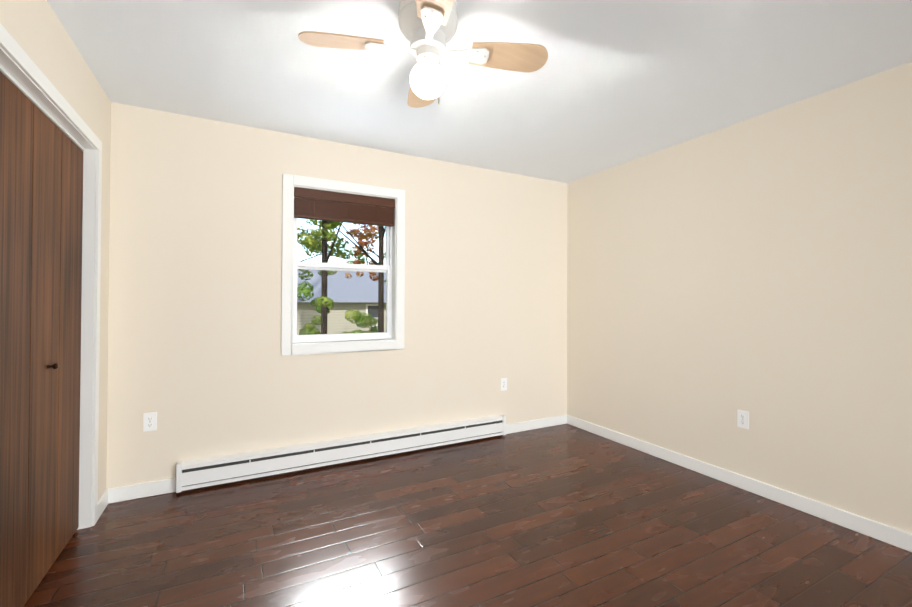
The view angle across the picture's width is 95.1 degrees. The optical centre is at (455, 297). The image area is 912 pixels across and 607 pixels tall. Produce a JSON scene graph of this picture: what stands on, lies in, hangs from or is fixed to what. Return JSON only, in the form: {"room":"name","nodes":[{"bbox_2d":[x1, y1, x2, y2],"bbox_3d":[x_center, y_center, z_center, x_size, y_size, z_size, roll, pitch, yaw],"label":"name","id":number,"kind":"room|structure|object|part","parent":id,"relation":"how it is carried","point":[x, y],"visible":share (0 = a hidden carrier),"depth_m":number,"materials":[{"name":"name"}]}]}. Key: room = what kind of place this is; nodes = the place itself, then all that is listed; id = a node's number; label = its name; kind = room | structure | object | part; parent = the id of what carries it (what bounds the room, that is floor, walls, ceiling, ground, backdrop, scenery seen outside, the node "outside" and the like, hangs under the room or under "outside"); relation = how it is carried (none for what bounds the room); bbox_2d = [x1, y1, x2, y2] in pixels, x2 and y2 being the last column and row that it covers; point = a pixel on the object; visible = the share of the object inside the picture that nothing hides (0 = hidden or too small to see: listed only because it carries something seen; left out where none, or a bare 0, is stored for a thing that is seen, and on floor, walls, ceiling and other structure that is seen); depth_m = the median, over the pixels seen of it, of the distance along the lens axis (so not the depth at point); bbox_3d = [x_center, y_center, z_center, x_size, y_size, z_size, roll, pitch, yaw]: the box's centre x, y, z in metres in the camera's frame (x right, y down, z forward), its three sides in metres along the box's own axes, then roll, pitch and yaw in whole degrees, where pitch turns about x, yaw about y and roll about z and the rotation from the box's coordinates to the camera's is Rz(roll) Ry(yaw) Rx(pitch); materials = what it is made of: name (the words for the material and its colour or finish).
{"room":"empty bedroom","nodes":[
{"label":"empty bedroom","id":0,"kind":"room"},
{"bbox_2d":[0,0,110,499],"bbox_3d":[-1.263,0.015,0.803,0.110,2.440,3.853,1,-1,-28],"label":"wall","id":1,"kind":"structure","parent":0,"point":[37,31],"depth_m":2.05,"materials":[{"name":"paint"}]},
{"bbox_2d":[0,65,84,606],"bbox_3d":[-1.724,0.211,1.690,0.071,2.037,1.251,1,-1,-28],"label":"bifold closet door","id":2,"kind":"structure","parent":1,"relation":"in","point":[42,149],"depth_m":1.74,"materials":[{"name":"brown wood"}]},
{"bbox_3d":[-1.792,0.308,1.854,0.036,0.029,0.029,1,-1,-28],"label":"knob","id":3,"kind":"part","parent":2,"relation":"part of","materials":[{"name":"brown metal"}]},
{"bbox_2d":[0,23,101,529],"bbox_3d":[-1.730,0.207,1.687,0.110,2.070,1.295,1,-1,-28],"label":"trim","id":4,"kind":"structure","parent":1,"relation":"attached to","point":[12,68],"depth_m":2.25,"materials":[{"name":"white wood"}]},
{"bbox_2d":[97,490,107,519],"bbox_3d":[-2.054,1.203,2.417,0.013,0.088,0.219,1,-1,-28],"label":"baseboard","id":5,"kind":"structure","parent":1,"relation":"attached to","point":[102,502],"depth_m":2.41,"materials":[{"name":"white wood"}]},
{"bbox_2d":[106,102,566,488],"bbox_3d":[-0.857,0.041,3.279,4.635,2.440,0.150,1,-1,-28],"label":"wall","id":6,"kind":"structure","parent":0,"point":[200,365],"depth_m":2.97,"materials":[{"name":"paint"}]},
{"bbox_2d":[106,478,175,503],"bbox_3d":[-1.956,1.206,2.599,0.356,0.088,0.013,1,-1,-28],"label":"baseboard","id":7,"kind":"structure","parent":6,"relation":"attached to","point":[136,491],"depth_m":2.59,"materials":[{"name":"white wood"}]},
{"bbox_2d":[143,412,156,431],"bbox_3d":[-1.925,0.785,2.622,0.070,0.115,0.007,1,-1,-28],"label":"electrical outlet","id":8,"kind":"object","parent":6,"relation":"attached to","point":[149,421],"visible":1,"depth_m":2.62,"materials":[{"name":"white plastic"}]},
{"bbox_2d":[176,414,505,492],"bbox_3d":[-0.671,1.159,3.245,2.510,0.174,0.072,1,-1,-28],"label":"heater unit","id":9,"kind":"object","parent":6,"relation":"attached to","point":[203,472],"visible":1,"depth_m":3.07,"materials":[{"name":"white metal"}]},
{"bbox_2d":[281,174,404,354],"bbox_3d":[-0.867,-0.229,3.263,0.931,1.306,0.161,1,-1,-28],"label":"window unit","id":10,"kind":"structure","parent":6,"relation":"in","point":[348,202],"depth_m":3.22,"materials":[{"name":"white"}]},
{"bbox_3d":[-0.894,-0.500,3.319,0.704,0.512,0.003,1,-1,-28],"label":"window sash glass","id":11,"kind":"part","parent":10,"relation":"part of","materials":[{"name":"clear glass"}]},
{"bbox_3d":[-0.894,-0.498,3.319,0.742,0.578,0.026,1,-1,-28],"label":"window sash","id":12,"kind":"part","parent":10,"relation":"part of","materials":[{"name":"white plastic"}]},
{"bbox_3d":[-0.882,0.029,3.287,0.742,0.586,0.026,1,-1,-28],"label":"window sash","id":13,"kind":"part","parent":10,"relation":"part of","materials":[{"name":"white plastic"}]},
{"bbox_3d":[-0.882,0.031,3.287,0.704,0.518,0.003,1,-1,-28],"label":"window sash glass","id":14,"kind":"part","parent":10,"relation":"part of","materials":[{"name":"clear glass"}]},
{"bbox_3d":[-0.853,-0.594,3.243,0.763,0.021,0.054,1,-1,-28],"label":"blind rail","id":15,"kind":"part","parent":10,"relation":"part of","materials":[{"name":"brown wood"}]},
{"bbox_2d":[501,378,506,390],"bbox_3d":[0.445,0.810,3.869,0.070,0.115,0.007,1,-1,-28],"label":"electrical outlet","id":16,"kind":"object","parent":6,"relation":"attached to","point":[503,384],"visible":1,"depth_m":3.87,"materials":[{"name":"white plastic"}]},
{"bbox_2d":[506,415,566,433],"bbox_3d":[0.780,1.231,4.039,0.791,0.088,0.013,1,-1,-28],"label":"baseboard","id":17,"kind":"structure","parent":6,"relation":"attached to","point":[534,424],"depth_m":4.03,"materials":[{"name":"white wood"}]},
{"bbox_2d":[23,424,911,606],"bbox_3d":[0.061,1.298,1.513,4.635,0.100,4.113,1,-1,-28],"label":"floor","id":18,"kind":"structure","parent":0,"point":[565,515],"depth_m":2.13,"materials":[{"name":"brown wood"}]},
{"bbox_2d":[47,0,911,182],"bbox_3d":[0.072,-1.242,1.538,4.635,0.100,4.113,1,-1,-28],"label":"ceiling","id":19,"kind":"structure","parent":0,"point":[610,84],"depth_m":2.16,"materials":[{"name":"paint"}]},
{"bbox_2d":[298,0,547,107],"bbox_3d":[-0.113,-0.982,1.681,0.751,0.418,0.751,0,-1,37],"label":"ceiling fan","id":20,"kind":"object","parent":19,"relation":"hanging from","point":[428,28],"visible":1,"depth_m":1.65,"materials":[{"name":"white"}]},
{"bbox_3d":[-0.441,-1.000,1.636,0.328,0.038,0.206,1,-1,-28],"label":"blade","id":21,"kind":"part","parent":20,"relation":"part of","materials":[{"name":"brown wood"}]},
{"bbox_3d":[-0.158,-0.996,2.010,0.206,0.038,0.328,1,-1,-28],"label":"blade","id":22,"kind":"part","parent":20,"relation":"part of","materials":[{"name":"brown wood"}]},
{"bbox_3d":[-0.113,-0.873,1.680,0.145,0.141,0.145,1,-1,-28],"label":"light globe","id":23,"kind":"part","parent":20,"relation":"part of","materials":[{"name":"white glass"}]},
{"bbox_3d":[-0.068,-1.001,1.353,0.206,0.038,0.328,1,-1,-28],"label":"blade","id":24,"kind":"part","parent":20,"relation":"part of","materials":[{"name":"brown wood"}]},
{"bbox_3d":[0.216,-0.997,1.726,0.328,0.038,0.206,1,-1,-28],"label":"blade","id":25,"kind":"part","parent":20,"relation":"part of","materials":[{"name":"brown wood"}]},
{"bbox_2d":[567,62,911,533],"bbox_3d":[2.103,0.046,2.513,0.110,2.440,3.963,1,-1,-28],"label":"wall","id":26,"kind":"structure","parent":0,"point":[758,268],"depth_m":2.64,"materials":[{"name":"paint"}]},
{"bbox_2d":[567,415,911,551],"bbox_3d":[2.021,1.222,2.516,0.013,0.088,3.840,1,-1,-28],"label":"baseboard","id":27,"kind":"structure","parent":26,"relation":"attached to","point":[876,530],"depth_m":2.62,"materials":[{"name":"white wood"}]},
{"bbox_2d":[737,410,748,428],"bbox_3d":[1.900,0.810,2.760,0.006,0.115,0.070,1,-1,-28],"label":"outlet","id":28,"kind":"object","parent":26,"relation":"attached to","point":[746,419],"depth_m":2.76,"materials":[{"name":"white plastic"}]},
{"bbox_3d":[1.898,0.810,2.759,0.002,0.068,0.027,1,-1,-28],"label":"electrical outlet faces on the right wall","id":29,"kind":"part","parent":28,"relation":"part of","materials":[{"name":"white plastic"}]},
{"label":"outside","id":30,"kind":"structure","parent":0,"visible":0},
{"bbox_2d":[297,219,385,334],"bbox_3d":[-12.956,-3.180,45.961,100.000,13.200,86.577,1,-1,-28],"label":"view","id":31,"kind":"structure","parent":30,"point":[324,309],"depth_m":15.03,"materials":[{"name":"multicoloured"}]},
{"bbox_3d":[-4.670,0.871,20.050,8.400,0.910,0.020,1,-1,-28],"label":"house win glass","id":32,"kind":"part","parent":31,"relation":"part of","materials":[{"name":"grey glass"}]}
]}

